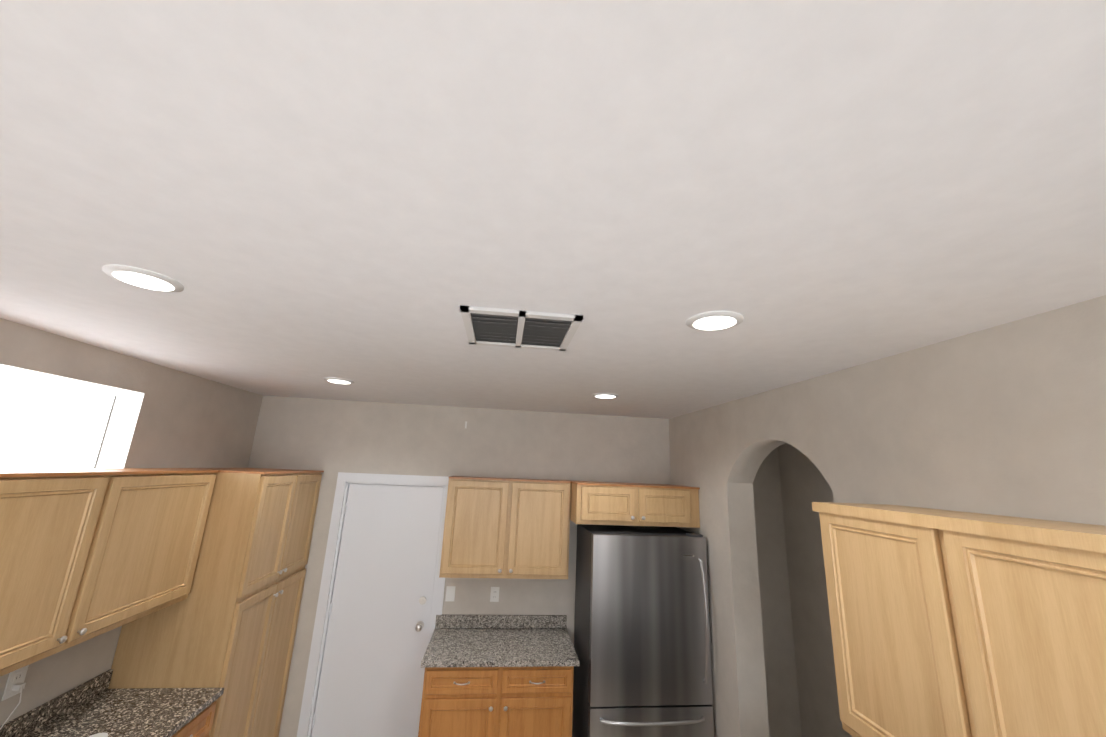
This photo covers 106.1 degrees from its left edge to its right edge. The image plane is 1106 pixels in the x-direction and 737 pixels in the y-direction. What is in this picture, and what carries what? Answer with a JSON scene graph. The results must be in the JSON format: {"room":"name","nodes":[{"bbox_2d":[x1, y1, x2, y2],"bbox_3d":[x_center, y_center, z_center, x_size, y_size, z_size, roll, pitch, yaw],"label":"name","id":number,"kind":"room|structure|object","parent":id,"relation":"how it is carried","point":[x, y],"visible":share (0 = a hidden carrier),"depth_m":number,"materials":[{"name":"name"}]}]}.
{"room":"kitchen","nodes":[
{"label":"kitchen","id":0,"kind":"room"},
{"bbox_2d":[0,318,262,725],"bbox_3d":[-2.292,0.686,-0.448,0.160,2.800,8.360,4,-14,-6],"label":"wall","id":1,"kind":"structure","parent":0,"point":[185,420],"depth_m":2.51,"materials":[{"name":"paint"}]},
{"bbox_2d":[1,665,28,700],"bbox_3d":[-2.517,1.469,1.948,0.008,0.118,0.075,4,-14,-6],"label":"electrical outlet","id":2,"kind":"object","parent":1,"relation":"attached to","point":[16,676],"visible":0.85,"depth_m":1.94,"materials":[{"name":"white plastic"}]},
{"bbox_2d":[0,468,119,676],"bbox_3d":[-2.242,0.767,1.513,0.347,0.764,0.764,4,-14,-6],"label":"upper cabinet","id":3,"kind":"object","parent":1,"relation":"attached to","point":[86,554],"depth_m":1.73,"materials":[{"name":"brown wood"}]},
{"bbox_2d":[0,364,143,467],"bbox_3d":[-2.496,0.293,1.870,0.124,0.586,1.226,4,-14,-6],"label":"window","id":4,"kind":"structure","parent":1,"relation":"in","point":[125,432],"depth_m":2.44,"materials":[{"name":"white paint"}]},
{"bbox_2d":[72,468,218,645],"bbox_3d":[-2.333,0.941,2.252,0.347,0.764,0.765,4,-14,-6],"label":"upper cabinet","id":5,"kind":"object","parent":1,"relation":"attached to","point":[146,562],"depth_m":2.22,"materials":[{"name":"brown wood"}]},
{"bbox_2d":[248,396,801,736],"bbox_3d":[0.538,1.847,3.870,6.850,2.800,0.160,4,-14,-6],"label":"wall","id":6,"kind":"structure","parent":0,"point":[330,438],"depth_m":3.83,"materials":[{"name":"paint"}]},
{"bbox_2d":[297,472,448,736],"bbox_3d":[-1.453,2.016,3.551,1.015,2.155,0.227,4,-14,-6],"label":"door","id":7,"kind":"structure","parent":6,"relation":"attached to","point":[380,599],"depth_m":3.52,"materials":[{"name":"white paint"}]},
{"bbox_2d":[445,586,455,600],"bbox_3d":[-0.885,1.943,3.584,0.075,0.118,0.010,4,-14,-6],"label":"light switch","id":8,"kind":"object","parent":6,"relation":"attached to","point":[450,593],"visible":1,"depth_m":3.58,"materials":[{"name":"white plastic"}]},
{"bbox_2d":[490,587,499,601],"bbox_3d":[-0.508,1.969,3.625,0.075,0.118,0.008,4,-14,-6],"label":"electrical outlet","id":9,"kind":"object","parent":6,"relation":"attached to","point":[494,595],"visible":1,"depth_m":3.62,"materials":[{"name":"white plastic"}]},
{"bbox_2d":[439,476,570,578],"bbox_3d":[-0.393,1.358,3.605,1.040,0.779,0.347,4,-14,-6],"label":"upper cabinet","id":10,"kind":"object","parent":6,"relation":"attached to","point":[510,528],"depth_m":3.45,"materials":[{"name":"brown wood"}]},
{"bbox_2d":[571,481,699,527],"bbox_3d":[0.659,1.171,3.636,1.020,0.314,0.622,4,-14,-6],"label":"upper cabinet","id":11,"kind":"object","parent":6,"relation":"attached to","point":[592,502],"depth_m":3.35,"materials":[{"name":"brown wood"}]},
{"bbox_2d":[0,0,1105,418],"bbox_3d":[1.096,-0.512,0.169,6.850,0.100,8.520,4,-14,-6],"label":"ceiling","id":12,"kind":"structure","parent":0,"point":[304,198],"depth_m":0.80,"materials":[{"name":"paint"}]},
{"bbox_2d":[102,265,183,291],"bbox_3d":[-1.296,-0.280,1.320,0.190,0.010,0.190,4,-14,-6],"label":"recessed light","id":13,"kind":"object","parent":12,"relation":"in","point":[143,278],"visible":1,"depth_m":1.30,"materials":[{"name":"white"}]},
{"bbox_2d":[324,378,353,383],"bbox_3d":[-1.484,0.088,2.886,0.190,0.010,0.190,4,-14,-6],"label":"recessed light","id":14,"kind":"object","parent":12,"relation":"in","point":[340,380],"visible":0.98,"depth_m":2.85,"materials":[{"name":"white"}]},
{"bbox_2d":[460,305,582,350],"bbox_3d":[-0.132,-0.148,1.660,0.430,0.012,0.430,4,-14,-6],"label":"ceiling vent","id":15,"kind":"object","parent":12,"relation":"in","point":[517,328],"visible":0.98,"depth_m":1.62,"materials":[{"name":"white metal"}]},
{"bbox_2d":[592,393,618,397],"bbox_3d":[0.380,0.200,3.018,0.190,0.010,0.190,4,-14,-6],"label":"recessed light","id":16,"kind":"object","parent":12,"relation":"in","point":[604,395],"visible":0.98,"depth_m":2.98,"materials":[{"name":"white"}]},
{"bbox_2d":[686,311,743,330],"bbox_3d":[0.571,-0.164,1.471,0.190,0.010,0.190,4,-14,-6],"label":"recessed light","id":17,"kind":"object","parent":12,"relation":"in","point":[713,320],"visible":1,"depth_m":1.45,"materials":[{"name":"white"}]},
{"bbox_2d":[778,443,852,736],"bbox_3d":[2.518,1.579,2.403,0.150,2.800,3.270,4,-14,-6],"label":"wall","id":18,"kind":"structure","parent":0,"point":[804,484],"depth_m":3.66,"materials":[{"name":"paint"}]},
{"bbox_2d":[669,295,1105,736],"bbox_3d":[1.412,1.482,2.197,0.200,2.800,3.450,4,-14,-6],"label":"wall","id":19,"kind":"structure","parent":0,"point":[1008,419],"depth_m":1.67,"materials":[{"name":"paint"}]},
{"bbox_2d":[812,502,1105,736],"bbox_3d":[1.273,0.815,1.150,0.384,0.815,0.992,4,-14,-6],"label":"upper cabinet","id":20,"kind":"object","parent":19,"relation":"attached to","point":[946,623],"visible":1,"depth_m":1.14,"materials":[{"name":"brown wood"}]},
{"bbox_3d":[0.975,2.305,-0.508,6.850,0.100,8.520,4,-14,-6],"label":"floor","id":21,"kind":"structure","parent":0,"visible":0},
{"bbox_2d":[28,689,223,736],"bbox_3d":[-2.272,2.282,2.077,0.625,0.882,0.518,4,-14,-6],"label":"countertop","id":22,"kind":"structure","parent":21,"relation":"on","point":[93,706],"depth_m":2.20,"materials":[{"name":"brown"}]},
{"bbox_2d":[0,683,107,736],"bbox_3d":[-2.315,1.616,1.929,0.408,0.260,0.187,4,-14,-6],"label":"cord","id":23,"kind":"object","parent":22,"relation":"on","point":[19,686],"visible":0.94,"depth_m":1.94,"materials":[{"name":"white plastic"}]},
{"bbox_2d":[108,468,323,736],"bbox_3d":[-2.318,1.828,2.943,0.654,2.164,0.949,4,-14,-6],"label":"pantry cabinet","id":24,"kind":"object","parent":21,"relation":"on","point":[229,624],"visible":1,"depth_m":2.69,"materials":[{"name":"brown wood"}]},
{"bbox_2d":[418,614,578,736],"bbox_3d":[-0.417,2.551,3.161,1.120,1.020,0.658,4,-14,-6],"label":"base cabinet","id":25,"kind":"object","parent":21,"relation":"on","point":[498,675],"visible":1,"depth_m":2.95,"materials":[{"name":"brown wood"}]},
{"bbox_2d":[572,524,713,736],"bbox_3d":[0.672,2.217,3.273,0.890,1.813,0.779,4,-14,-6],"label":"refrigerator","id":26,"kind":"object","parent":21,"relation":"on","point":[642,639],"visible":0.96,"depth_m":3.04,"materials":[{"name":"grey metal"}]},
{"label":"outside","id":27,"kind":"structure","parent":0,"visible":0},
{"bbox_2d":[0,375,113,468],"bbox_3d":[-2.747,-0.338,-0.345,0.020,2.400,8.200,4,-14,-6],"label":"sky","id":28,"kind":"structure","parent":27,"point":[46,426],"depth_m":2.55,"materials":[{"name":"white"}]}
]}

